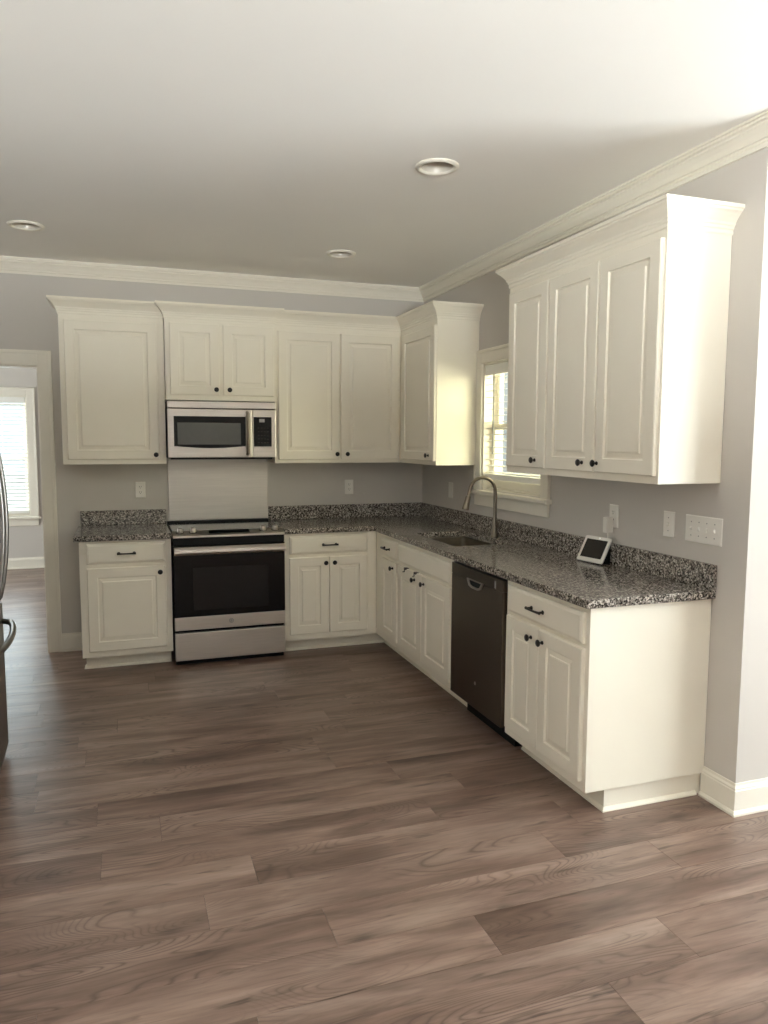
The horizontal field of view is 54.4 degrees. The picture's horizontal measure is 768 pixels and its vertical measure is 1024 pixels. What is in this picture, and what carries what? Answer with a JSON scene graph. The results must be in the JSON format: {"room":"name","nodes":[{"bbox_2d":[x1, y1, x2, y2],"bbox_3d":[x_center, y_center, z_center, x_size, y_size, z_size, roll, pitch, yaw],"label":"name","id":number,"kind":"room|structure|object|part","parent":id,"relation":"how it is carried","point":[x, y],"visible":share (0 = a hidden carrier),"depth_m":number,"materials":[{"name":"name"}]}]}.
{"room":"kitchen","nodes":[
{"label":"kitchen","id":0,"kind":"room"},
{"bbox_2d":[0,368,43,557],"bbox_3d":[-3.846,-0.723,8.980,6.350,2.761,0.140,-2,6,-19],"label":"wall","id":1,"kind":"structure","parent":0,"point":[24,541],"depth_m":8.83,"materials":[{"name":"paint"}]},
{"bbox_2d":[0,387,40,525],"bbox_3d":[-4.974,-0.626,8.567,1.865,1.617,0.190,-2,6,-19],"label":"window","id":2,"kind":"structure","parent":1,"relation":"in","point":[28,393],"depth_m":8.79,"materials":[{"name":"paint"}]},
{"bbox_2d":[0,397,28,513],"bbox_3d":[-4.969,-0.642,8.556,1.607,1.362,0.063,-2,6,-19],"label":"window blind","id":3,"kind":"object","parent":2,"relation":"attached to","point":[6,401],"visible":0.95,"depth_m":8.77,"materials":[{"name":"plastic"}]},
{"bbox_3d":[-4.972,0.018,8.619,1.599,0.036,0.050,-2,6,-19],"label":"rail","id":4,"kind":"part","parent":3,"relation":"part of","materials":[{"name":"plastic"}]},
{"bbox_3d":[-4.982,-0.637,8.590,1.645,1.415,0.140,-2,6,-19],"label":"frame","id":5,"kind":"part","parent":2,"relation":"part of","materials":[{"name":"paint"}]},
{"bbox_3d":[-4.987,-0.303,8.632,1.617,0.714,0.028,-2,6,-19],"label":"sash","id":6,"kind":"part","parent":2,"relation":"part of","materials":[{"name":"paint"}]},
{"bbox_3d":[-4.994,-0.976,8.595,1.617,0.714,0.028,-2,6,-19],"label":"sash","id":7,"kind":"part","parent":2,"relation":"part of","materials":[{"name":"paint"}]},
{"bbox_2d":[7,557,43,569],"bbox_3d":[-3.829,0.594,9.027,6.060,0.131,0.026,-2,6,-19],"label":"baseboard","id":8,"kind":"structure","parent":1,"relation":"attached to","point":[25,562],"depth_m":8.88,"materials":[{"name":"paint"}]},
{"bbox_2d":[0,273,423,632],"bbox_3d":[-2.558,-0.362,5.306,6.350,2.761,0.140,-2,6,-19],"label":"wall","id":9,"kind":"structure","parent":0,"point":[28,321],"depth_m":5.46,"materials":[{"name":"paint"}]},
{"bbox_2d":[0,349,61,652],"bbox_3d":[-2.833,-0.048,5.227,1.010,2.150,0.164,-2,6,-19],"label":"trim","id":10,"kind":"structure","parent":9,"relation":"attached to","point":[40,360],"depth_m":5.29,"materials":[{"name":"paint"}]},
{"bbox_2d":[62,632,81,651],"bbox_3d":[-2.258,0.947,5.451,0.169,0.131,0.026,-2,6,-19],"label":"baseboard","id":11,"kind":"structure","parent":9,"relation":"attached to","point":[70,641],"depth_m":5.44,"materials":[{"name":"paint"}]},
{"bbox_2d":[46,295,165,463],"bbox_3d":[-1.913,-0.888,5.199,0.729,1.101,0.384,-2,6,-19],"label":"upper cabinet","id":12,"kind":"object","parent":9,"relation":"attached to","point":[111,351],"visible":0.99,"depth_m":5.06,"materials":[{"name":"paint"}]},
{"bbox_3d":[-1.911,-1.384,5.151,0.729,0.105,0.384,-2,6,-19],"label":"crown molding","id":13,"kind":"part","parent":12,"relation":"part of","materials":[{"name":"paint"}]},
{"bbox_3d":[-1.845,-0.822,5.080,0.590,0.928,0.020,-2,6,-19],"label":"door","id":14,"kind":"part","parent":12,"relation":"part of","materials":[{"name":"paint"}]},
{"bbox_2d":[80,509,165,525],"bbox_3d":[-1.908,0.039,5.486,0.594,0.106,0.020,-2,6,-19],"label":"backsplash","id":15,"kind":"structure","parent":9,"relation":"attached to","point":[148,516],"depth_m":5.47,"materials":[{"name":"stone"}]},
{"bbox_2d":[135,482,145,497],"bbox_3d":[-1.797,-0.164,5.513,0.072,0.117,0.009,-2,6,-19],"label":"wall outlet","id":16,"kind":"object","parent":9,"relation":"attached to","point":[140,491],"visible":1,"depth_m":5.51,"materials":[{"name":"white plastic"}]},
{"bbox_2d":[168,459,267,519],"bbox_3d":[-1.257,-0.182,5.700,0.747,0.469,0.008,-2,6,-19],"label":"panel","id":17,"kind":"object","parent":9,"relation":"attached to","point":[197,488],"visible":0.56,"depth_m":5.70,"materials":[{"name":"metal"}]},
{"bbox_3d":[-0.910,-0.192,5.818,0.012,0.467,0.002,-2,6,-19],"label":"edge trim","id":18,"kind":"part","parent":17,"relation":"part of","materials":[{"name":"metal"}]},
{"bbox_2d":[154,300,283,401],"bbox_3d":[-1.197,-1.128,5.400,0.882,0.656,0.434,-2,6,-19],"label":"upper cabinet","id":19,"kind":"object","parent":9,"relation":"attached to","point":[213,352],"visible":0.96,"depth_m":5.23,"materials":[{"name":"paint"}]},
{"bbox_3d":[-1.315,-1.061,5.189,0.335,0.490,0.020,-2,6,-19],"label":"door","id":20,"kind":"part","parent":19,"relation":"part of","materials":[{"name":"paint"}]},
{"bbox_3d":[-1.142,-1.387,5.219,0.882,0.105,0.106,-2,6,-19],"label":"crown molding","id":21,"kind":"part","parent":19,"relation":"part of","materials":[{"name":"paint"}]},
{"bbox_2d":[165,400,275,459],"bbox_3d":[-1.195,-0.593,5.442,0.754,0.410,0.452,-2,6,-19],"label":"microwave","id":22,"kind":"object","parent":19,"relation":"attached to","point":[194,429],"visible":1,"depth_m":5.27,"materials":[{"name":"silver metal"}]},
{"bbox_3d":[-1.222,-0.554,5.261,0.583,0.340,0.024,-2,6,-19],"label":"door","id":23,"kind":"part","parent":22,"relation":"part of","materials":[{"name":"metal"}]},
{"bbox_3d":[-1.220,-0.560,5.248,0.494,0.222,0.002,-2,6,-19],"label":"door glass","id":24,"kind":"part","parent":22,"relation":"part of","materials":[{"name":"grey glass"}]},
{"bbox_3d":[-1.141,-0.754,5.272,0.754,0.049,0.020,-2,6,-19],"label":"vent trim","id":25,"kind":"part","parent":22,"relation":"part of","materials":[{"name":"metal"}]},
{"bbox_3d":[-0.966,-0.560,5.313,0.025,0.320,0.052,-2,6,-19],"label":"handle","id":26,"kind":"part","parent":22,"relation":"part of","materials":[{"name":"silver metal"}]},
{"bbox_3d":[-0.864,-0.565,5.386,0.167,0.340,0.024,-2,6,-19],"label":"control panel","id":27,"kind":"part","parent":22,"relation":"part of","materials":[{"name":"metal"}]},
{"bbox_3d":[-0.962,-1.071,5.311,0.358,0.490,0.020,-2,6,-19],"label":"door","id":28,"kind":"part","parent":19,"relation":"part of","materials":[{"name":"paint"}]},
{"bbox_2d":[267,310,400,462],"bbox_3d":[-0.379,-0.933,5.732,0.984,1.101,0.384,-2,6,-19],"label":"upper cabinet","id":29,"kind":"object","parent":9,"relation":"attached to","point":[337,375],"visible":0.96,"depth_m":5.58,"materials":[{"name":"paint"}]},
{"bbox_3d":[-0.552,-0.856,5.529,0.464,0.932,0.020,-2,6,-19],"label":"door","id":30,"kind":"part","parent":29,"relation":"part of","materials":[{"name":"paint"}]},
{"bbox_3d":[-0.324,-1.414,5.533,0.984,0.105,0.061,-2,6,-19],"label":"crown molding","id":31,"kind":"part","parent":29,"relation":"part of","materials":[{"name":"paint"}]},
{"bbox_3d":[-0.106,-0.869,5.685,0.462,0.932,0.020,-2,6,-19],"label":"door","id":32,"kind":"part","parent":29,"relation":"part of","materials":[{"name":"paint"}]},
{"bbox_2d":[268,502,421,519],"bbox_3d":[-0.291,-0.009,6.048,1.298,0.108,0.020,-2,6,-19],"label":"backsplash","id":33,"kind":"structure","parent":9,"relation":"attached to","point":[376,509],"depth_m":6.02,"materials":[{"name":"stone"}]},
{"bbox_2d":[345,480,352,493],"bbox_3d":[-0.282,-0.203,6.040,0.072,0.117,0.009,-2,6,-19],"label":"wall outlet","id":34,"kind":"object","parent":9,"relation":"attached to","point":[348,483],"visible":1,"depth_m":6.04,"materials":[{"name":"white plastic"}]},
{"bbox_2d":[0,110,767,301],"bbox_3d":[0.389,-1.622,4.638,6.898,0.098,2.653,3,6,23],"label":"trim","id":35,"kind":"structure","parent":9,"relation":"attached to","point":[749,137],"depth_m":4.89,"materials":[{"name":"paint"}]},
{"bbox_2d":[0,568,767,1023],"bbox_3d":[-0.570,1.311,3.065,8.740,0.120,13.790,-2,6,-19],"label":"floor","id":36,"kind":"structure","parent":0,"point":[329,835],"depth_m":2.73,"materials":[{"name":"wood"}]},
{"bbox_2d":[0,454,15,769],"bbox_3d":[-2.059,0.347,3.097,0.927,1.780,0.910,-2,6,-19],"label":"refrigerator","id":37,"kind":"object","parent":36,"relation":"on","point":[4,516],"visible":1,"depth_m":3.28,"materials":[{"name":"metal"}]},
{"bbox_3d":[-1.656,0.032,3.154,0.103,0.817,0.026,-2,6,-19],"label":"handle","id":38,"kind":"part","parent":37,"relation":"part of","materials":[{"name":"metal"}]},
{"bbox_3d":[-1.739,0.838,3.258,0.061,0.715,0.910,-2,6,-19],"label":"freezer drawer","id":39,"kind":"part","parent":37,"relation":"part of","materials":[{"name":"metal"}]},
{"bbox_3d":[-1.689,0.023,3.248,0.103,0.817,0.026,-2,6,-19],"label":"handle","id":40,"kind":"part","parent":37,"relation":"part of","materials":[{"name":"metal"}]},
{"bbox_2d":[79,539,172,668],"bbox_3d":[-1.800,0.595,5.237,0.576,0.876,0.661,-2,6,-19],"label":"base cabinet","id":41,"kind":"object","parent":36,"relation":"on","point":[126,585],"visible":0.98,"depth_m":4.96,"materials":[{"name":"paint"}]},
{"bbox_2d":[73,509,171,541],"bbox_3d":[-1.815,0.086,5.194,0.612,0.143,0.638,-2,6,-19],"label":"countertop","id":42,"kind":"structure","parent":41,"relation":"on","point":[109,525],"depth_m":5.38,"materials":[{"name":"stone"}]},
{"bbox_3d":[-1.701,0.271,4.936,0.495,0.133,0.020,-2,6,-19],"label":"drawer","id":43,"kind":"part","parent":41,"relation":"part of","materials":[{"name":"paint"}]},
{"bbox_3d":[-1.692,0.273,4.910,0.119,0.020,0.035,-2,6,-19],"label":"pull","id":44,"kind":"part","parent":41,"relation":"part of","materials":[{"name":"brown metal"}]},
{"bbox_3d":[-1.702,0.640,4.972,0.495,0.555,0.020,-2,6,-19],"label":"door","id":45,"kind":"part","parent":41,"relation":"part of","materials":[{"name":"paint"}]},
{"bbox_3d":[-1.756,1.037,5.142,0.564,0.016,0.074,-2,6,-19],"label":"shoe molding","id":46,"kind":"part","parent":41,"relation":"part of","materials":[{"name":"paint"}]},
{"bbox_2d":[167,518,285,664],"bbox_3d":[-1.153,0.544,5.429,0.755,0.947,0.710,-2,6,-19],"label":"range","id":47,"kind":"object","parent":36,"relation":"on","point":[228,575],"visible":1,"depth_m":5.14,"materials":[{"name":"silver metal"}]},
{"bbox_3d":[-1.377,0.126,5.041,0.047,0.042,0.048,-2,6,-19],"label":"knob","id":48,"kind":"part","parent":47,"relation":"part of","materials":[{"name":"metal"}]},
{"bbox_3d":[-1.297,0.124,5.069,0.047,0.042,0.048,-2,6,-19],"label":"knob","id":49,"kind":"part","parent":47,"relation":"part of","materials":[{"name":"metal"}]},
{"bbox_2d":[168,520,278,532],"bbox_3d":[-1.166,0.109,5.430,0.751,0.020,0.520,-2,6,-19],"label":"cooktop","id":50,"kind":"object","parent":47,"relation":"in","point":[200,525],"depth_m":5.45,"materials":[{"name":"black glass"}]},
{"bbox_3d":[-1.065,0.143,5.143,0.755,0.040,0.093,-2,6,-19],"label":"control panel","id":51,"kind":"part","parent":47,"relation":"part of","materials":[{"name":"metal"}]},
{"bbox_3d":[-1.057,0.460,5.146,0.753,0.490,0.036,-2,6,-19],"label":"oven door","id":52,"kind":"part","parent":47,"relation":"part of","materials":[{"name":"black glass"}]},
{"bbox_3d":[-1.073,1.017,5.237,0.743,0.034,0.022,-2,6,-19],"label":"toe panel","id":53,"kind":"part","parent":47,"relation":"part of","materials":[{"name":"black plastic"}]},
{"bbox_3d":[-1.042,0.254,5.087,0.747,0.057,0.048,-2,6,-19],"label":"handle","id":54,"kind":"part","parent":47,"relation":"part of","materials":[{"name":"metal"}]},
{"bbox_3d":[-1.058,0.750,5.175,0.753,0.089,0.036,-2,6,-19],"label":"door trim","id":55,"kind":"part","parent":47,"relation":"part of","materials":[{"name":"metal"}]},
{"bbox_3d":[-1.059,0.907,5.190,0.753,0.190,0.036,-2,6,-19],"label":"drawer","id":56,"kind":"part","parent":47,"relation":"part of","materials":[{"name":"metal"}]},
{"bbox_3d":[-0.847,0.111,5.226,0.047,0.042,0.048,-2,6,-19],"label":"knob","id":57,"kind":"part","parent":47,"relation":"part of","materials":[{"name":"metal"}]},
{"bbox_3d":[-0.766,0.108,5.254,0.047,0.042,0.048,-2,6,-19],"label":"knob","id":58,"kind":"part","parent":47,"relation":"part of","materials":[{"name":"metal"}]},
{"bbox_2d":[284,531,375,650],"bbox_3d":[-0.475,0.556,5.698,0.691,0.876,0.661,-2,6,-19],"label":"base cabinet","id":59,"kind":"object","parent":36,"relation":"on","point":[330,578],"visible":0.91,"depth_m":5.42,"materials":[{"name":"paint"}]},
{"bbox_3d":[-0.537,0.602,5.377,0.288,0.557,0.020,-2,6,-19],"label":"door","id":60,"kind":"part","parent":59,"relation":"part of","materials":[{"name":"paint"}]},
{"bbox_3d":[-0.395,0.232,5.391,0.582,0.129,0.020,-2,6,-19],"label":"drawer","id":61,"kind":"part","parent":59,"relation":"part of","materials":[{"name":"paint"}]},
{"bbox_3d":[-0.419,1.000,5.576,0.691,0.016,0.014,-2,6,-19],"label":"shoe molding","id":62,"kind":"part","parent":59,"relation":"part of","materials":[{"name":"paint"}]},
{"bbox_3d":[-0.386,0.235,5.365,0.119,0.020,0.035,-2,6,-19],"label":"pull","id":63,"kind":"part","parent":59,"relation":"part of","materials":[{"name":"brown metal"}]},
{"bbox_3d":[-0.260,0.594,5.473,0.289,0.557,0.020,-2,6,-19],"label":"door","id":64,"kind":"part","parent":59,"relation":"part of","materials":[{"name":"paint"}]},
{"bbox_2d":[268,502,716,608],"bbox_3d":[0.251,0.161,4.504,1.298,0.145,3.310,-2,6,-19],"label":"countertop","id":65,"kind":"structure","parent":59,"relation":"on","point":[543,560],"depth_m":4.06,"materials":[{"name":"stone"}]},
{"bbox_2d":[431,537,492,545],"bbox_3d":[0.492,0.303,4.818,0.417,0.194,0.700,-2,6,-19],"label":"sink","id":66,"kind":"object","parent":65,"relation":"in","point":[454,541],"visible":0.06,"depth_m":5.15,"materials":[{"name":"metal"}]},
{"bbox_2d":[462,476,500,536],"bbox_3d":[0.632,-0.032,4.799,0.261,0.400,0.104,-2,6,-19],"label":"kitchen faucet","id":67,"kind":"object","parent":65,"relation":"on","point":[494,532],"visible":1,"depth_m":4.83,"materials":[{"name":"silver metal"}]},
{"bbox_3d":[0.632,-0.094,4.819,0.214,0.280,0.022,-2,6,-19],"label":"spout","id":68,"kind":"part","parent":67,"relation":"part of","materials":[{"name":"silver metal"}]},
{"bbox_2d":[577,535,612,564],"bbox_3d":[1.089,0.195,3.868,0.076,0.131,0.181,-3,6,-29],"label":"tablet","id":69,"kind":"object","parent":65,"relation":"on","point":[594,549],"visible":1,"depth_m":3.85,"materials":[{"name":"white plastic"}]},
{"bbox_2d":[372,532,412,663],"bbox_3d":[0.257,0.580,5.490,0.661,0.876,0.642,-2,6,-19],"label":"base cabinet","id":70,"kind":"object","parent":36,"relation":"on","point":[387,547],"visible":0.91,"depth_m":5.28,"materials":[{"name":"paint"}]},
{"bbox_3d":[0.036,0.257,5.228,0.020,0.123,0.310,-2,6,-19],"label":"drawer","id":71,"kind":"part","parent":70,"relation":"part of","materials":[{"name":"paint"}]},
{"bbox_3d":[0.036,0.613,5.258,0.020,0.552,0.316,-2,6,-19],"label":"door","id":72,"kind":"part","parent":70,"relation":"part of","materials":[{"name":"paint"}]},
{"bbox_3d":[0.054,1.016,5.436,0.108,0.016,0.592,-2,6,-19],"label":"shoe molding","id":73,"kind":"part","parent":70,"relation":"part of","materials":[{"name":"paint"}]},
{"bbox_2d":[398,537,466,706],"bbox_3d":[0.511,0.650,4.771,0.657,0.876,0.886,-2,6,-19],"label":"base cabinet","id":74,"kind":"object","parent":36,"relation":"on","point":[425,598],"visible":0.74,"depth_m":4.61,"materials":[{"name":"paint"}]},
{"bbox_3d":[0.168,0.650,4.882,0.020,0.552,0.404,-2,6,-19],"label":"door","id":75,"kind":"part","parent":74,"relation":"part of","materials":[{"name":"paint"}]},
{"bbox_3d":[0.310,0.690,4.477,0.020,0.552,0.422,-2,6,-19],"label":"door","id":76,"kind":"part","parent":74,"relation":"part of","materials":[{"name":"paint"}]},
{"bbox_3d":[0.343,1.083,4.755,0.014,0.016,0.886,-2,6,-19],"label":"shoe molding","id":77,"kind":"part","parent":74,"relation":"part of","materials":[{"name":"paint"}]},
{"bbox_2d":[450,561,521,746],"bbox_3d":[0.757,0.724,4.061,0.607,0.868,0.604,-2,6,-19],"label":"dishwasher","id":78,"kind":"object","parent":36,"relation":"on","point":[479,597],"visible":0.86,"depth_m":3.91,"materials":[{"name":"black metal"}]},
{"bbox_3d":[0.477,0.384,3.925,0.008,0.046,0.189,-2,6,-19],"label":"pocket handle","id":79,"kind":"part","parent":78,"relation":"part of","materials":[{"name":"metal"}]},
{"bbox_3d":[0.499,0.707,3.969,0.042,0.682,0.600,-2,6,-19],"label":"door","id":80,"kind":"part","parent":78,"relation":"part of","materials":[{"name":"black metal"}]},
{"bbox_3d":[0.608,1.111,4.047,0.080,0.100,0.552,-2,6,-19],"label":"toe panel","id":81,"kind":"part","parent":78,"relation":"part of","materials":[{"name":"black plastic"}]},
{"bbox_2d":[504,580,711,812],"bbox_3d":[0.974,0.781,3.447,0.661,0.876,0.684,-2,6,-19],"label":"base cabinet","id":82,"kind":"object","parent":36,"relation":"on","point":[611,702],"visible":0.98,"depth_m":3.16,"materials":[{"name":"paint"}]},
{"bbox_3d":[0.649,0.789,3.512,0.020,0.560,0.296,-2,6,-19],"label":"door","id":83,"kind":"part","parent":82,"relation":"part of","materials":[{"name":"paint"}]},
{"bbox_3d":[0.655,0.571,3.397,0.031,0.033,0.033,-2,6,-19],"label":"knob","id":84,"kind":"part","parent":82,"relation":"part of","materials":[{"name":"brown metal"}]},
{"bbox_3d":[0.669,0.440,3.340,0.035,0.020,0.119,-2,6,-19],"label":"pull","id":85,"kind":"part","parent":82,"relation":"part of","materials":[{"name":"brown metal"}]},
{"bbox_3d":[0.687,0.580,3.306,0.031,0.033,0.033,-2,6,-19],"label":"knob","id":86,"kind":"part","parent":82,"relation":"part of","materials":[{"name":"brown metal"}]},
{"bbox_3d":[0.705,0.442,3.320,0.020,0.128,0.626,-2,6,-19],"label":"drawer","id":87,"kind":"part","parent":82,"relation":"part of","materials":[{"name":"paint"}]},
{"bbox_3d":[0.754,0.818,3.213,0.020,0.560,0.331,-2,6,-19],"label":"door","id":88,"kind":"part","parent":82,"relation":"part of","materials":[{"name":"paint"}]},
{"bbox_3d":[1.029,1.207,3.511,0.486,0.016,0.678,-2,6,-19],"label":"shoe molding","id":89,"kind":"part","parent":82,"relation":"part of","materials":[{"name":"paint"}]},
{"bbox_2d":[0,0,767,286],"bbox_3d":[-0.558,-1.507,2.792,8.740,0.020,13.790,-2,6,-19],"label":"ceiling","id":90,"kind":"structure","parent":0,"point":[251,137],"depth_m":2.85,"materials":[{"name":"paint"}]},
{"bbox_2d":[7,220,44,230],"bbox_3d":[-2.055,-1.701,4.282,0.196,0.133,0.196,-2,6,-19],"label":"recessed light","id":91,"kind":"object","parent":90,"relation":"in","point":[24,225],"visible":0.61,"depth_m":4.32,"materials":[{"name":"paint"}]},
{"bbox_2d":[326,250,355,257],"bbox_3d":[-0.282,-1.754,4.904,0.196,0.133,0.196,-2,6,-19],"label":"recessed light","id":92,"kind":"object","parent":90,"relation":"in","point":[332,253],"visible":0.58,"depth_m":4.95,"materials":[{"name":"paint"}]},
{"bbox_2d":[415,158,458,175],"bbox_3d":[0.237,-1.599,3.331,0.196,0.133,0.196,-2,6,-19],"label":"recessed light","id":93,"kind":"object","parent":90,"relation":"in","point":[431,166],"visible":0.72,"depth_m":3.38,"materials":[{"name":"paint"}]},
{"bbox_2d":[422,147,767,790],"bbox_3d":[0.963,-0.281,4.630,0.150,2.761,3.465,-2,6,-19],"label":"wall","id":94,"kind":"structure","parent":0,"point":[737,688],"depth_m":3.10,"materials":[{"name":"paint"}]},
{"bbox_2d":[396,300,483,464],"bbox_3d":[0.322,-0.918,5.606,0.379,1.101,1.087,-2,6,-19],"label":"upper cabinet","id":95,"kind":"object","parent":94,"relation":"attached to","point":[440,339],"visible":0.98,"depth_m":5.19,"materials":[{"name":"paint"}]},
{"bbox_3d":[0.246,-0.840,5.410,0.020,0.926,0.624,-2,6,-19],"label":"door","id":96,"kind":"part","parent":95,"relation":"part of","materials":[{"name":"paint"}]},
{"bbox_3d":[0.378,-1.398,5.406,0.379,0.105,0.764,-2,6,-19],"label":"crown molding","id":97,"kind":"part","parent":95,"relation":"part of","materials":[{"name":"paint"}]},
{"bbox_2d":[448,482,452,497],"bbox_3d":[0.507,-0.168,5.707,0.009,0.117,0.072,-2,6,-19],"label":"light switch","id":98,"kind":"object","parent":94,"relation":"attached to","point":[450,493],"visible":1,"depth_m":5.69,"materials":[{"name":"white plastic"}]},
{"bbox_2d":[471,343,551,517],"bbox_3d":[0.864,-0.543,4.817,0.200,1.067,1.020,-2,6,-19],"label":"window","id":99,"kind":"structure","parent":94,"relation":"in","point":[535,506],"depth_m":5.14,"materials":[{"name":"paint"}]},
{"bbox_3d":[0.921,-0.752,4.816,0.028,0.438,0.772,-2,6,-19],"label":"sash","id":100,"kind":"part","parent":99,"relation":"part of","materials":[{"name":"paint"}]},
{"bbox_3d":[0.887,-0.553,4.824,0.150,0.865,0.800,-2,6,-19],"label":"frame","id":101,"kind":"part","parent":99,"relation":"part of","materials":[{"name":"paint"}]},
{"bbox_2d":[485,362,539,484],"bbox_3d":[0.843,-0.582,4.806,0.077,0.772,0.764,-2,6,-19],"label":"window blind","id":102,"kind":"object","parent":99,"relation":"attached to","point":[500,368],"visible":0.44,"depth_m":4.98,"materials":[{"name":"plastic"}]},
{"bbox_3d":[0.847,-0.216,4.843,0.050,0.036,0.756,-2,6,-19],"label":"rail","id":103,"kind":"part","parent":102,"relation":"part of","materials":[{"name":"plastic"}]},
{"bbox_3d":[0.891,-0.355,4.845,0.028,0.438,0.772,-2,6,-19],"label":"sash","id":104,"kind":"part","parent":99,"relation":"part of","materials":[{"name":"paint"}]},
{"bbox_2d":[421,502,716,589],"bbox_3d":[0.857,0.126,4.702,0.020,0.108,3.289,-2,6,-19],"label":"backsplash","id":105,"kind":"structure","parent":94,"relation":"attached to","point":[688,571],"depth_m":4.06,"materials":[{"name":"stone"}]},
{"bbox_2d":[609,504,618,527],"bbox_3d":[1.172,0.021,3.813,0.009,0.117,0.072,-2,6,-19],"label":"wall outlet","id":106,"kind":"object","parent":94,"relation":"attached to","point":[614,509],"visible":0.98,"depth_m":3.80,"materials":[{"name":"white plastic"}]},
{"bbox_2d":[603,517,612,537],"bbox_3d":[1.145,0.090,3.820,0.041,0.130,0.034,-2,6,-19],"label":"power adapter","id":107,"kind":"object","parent":106,"relation":"attached to","point":[607,521],"visible":1,"depth_m":3.80,"materials":[{"name":"white plastic"}]},
{"bbox_2d":[495,194,744,484],"bbox_3d":[1.023,-0.727,3.607,0.379,1.112,1.387,-2,6,-19],"label":"upper cabinet","id":108,"kind":"object","parent":94,"relation":"attached to","point":[618,326],"visible":1,"depth_m":3.15,"materials":[{"name":"paint"}]},
{"bbox_3d":[0.758,-0.708,3.949,0.020,0.940,0.398,-2,6,-19],"label":"door","id":109,"kind":"part","parent":108,"relation":"part of","materials":[{"name":"paint"}]},
{"bbox_3d":[0.894,-0.669,3.560,0.020,0.940,0.410,-2,6,-19],"label":"door","id":110,"kind":"part","parent":108,"relation":"part of","materials":[{"name":"paint"}]},
{"bbox_3d":[0.908,-0.231,3.480,0.031,0.033,0.033,-2,6,-19],"label":"knob","id":111,"kind":"part","parent":108,"relation":"part of","materials":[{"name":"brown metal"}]},
{"bbox_3d":[0.946,-0.220,3.372,0.031,0.033,0.033,-2,6,-19],"label":"knob","id":112,"kind":"part","parent":108,"relation":"part of","materials":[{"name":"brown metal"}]},
{"bbox_3d":[1.025,-1.228,3.558,0.379,0.105,1.387,-2,6,-19],"label":"crown molding","id":113,"kind":"part","parent":108,"relation":"part of","materials":[{"name":"paint"}]},
{"bbox_3d":[1.031,-0.631,3.172,0.020,0.940,0.399,-2,6,-19],"label":"door","id":114,"kind":"part","parent":108,"relation":"part of","materials":[{"name":"paint"}]},
{"bbox_2d":[663,511,674,537],"bbox_3d":[1.304,0.056,3.428,0.014,0.117,0.072,-2,6,-19],"label":"light switch","id":115,"kind":"object","parent":94,"relation":"attached to","point":[669,517],"visible":1,"depth_m":3.42,"materials":[{"name":"white plastic"}]},
{"bbox_2d":[685,514,722,546],"bbox_3d":[1.379,0.077,3.213,0.014,0.117,0.217,-2,6,-19],"label":"light switch","id":116,"kind":"object","parent":94,"relation":"attached to","point":[700,529],"visible":1,"depth_m":3.21,"materials":[{"name":"white plastic"}]},
{"bbox_2d":[764,708,767,777],"bbox_3d":[2.595,-0.159,3.450,2.150,2.761,0.150,-2,6,-19],"label":"wall","id":117,"kind":"structure","parent":0,"point":[766,744],"depth_m":3.14,"materials":[{"name":"paint"}]},
{"bbox_2d":[698,766,767,816],"bbox_3d":[2.506,1.152,3.548,2.326,0.131,0.203,-2,6,-19],"label":"baseboard","id":118,"kind":"structure","parent":117,"relation":"attached to","point":[748,797],"depth_m":3.13,"materials":[{"name":"paint"}]},
{"label":"outside","id":119,"kind":"structure","parent":0,"visible":0},
{"bbox_2d":[5,475,26,508],"bbox_3d":[-1.335,1.046,11.120,60.000,0.250,70.000,-2,6,-19],"label":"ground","id":120,"kind":"structure","parent":119,"point":[5,475],"depth_m":28.52,"materials":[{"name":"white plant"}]},
{"bbox_2d":[502,373,538,477],"bbox_3d":[3.474,-2.440,12.836,4.800,6.400,9.600,-2,6,-19],"label":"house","id":121,"kind":"structure","parent":120,"relation":"on","point":[504,469],"depth_m":11.39,"materials":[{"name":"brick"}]},
{"bbox_3d":[1.891,-0.874,11.328,0.006,0.400,0.400,-2,6,-19],"label":"pane","id":122,"kind":"part","parent":121,"relation":"part of","materials":[{"name":"clear glass"}]},
{"bbox_3d":[1.893,-1.322,11.284,0.006,0.400,0.400,-2,6,-19],"label":"pane","id":123,"kind":"part","parent":121,"relation":"part of","materials":[{"name":"clear glass"}]},
{"bbox_3d":[1.895,-1.770,11.241,0.006,0.400,0.400,-2,6,-19],"label":"pane","id":124,"kind":"part","parent":121,"relation":"part of","materials":[{"name":"clear glass"}]}
]}

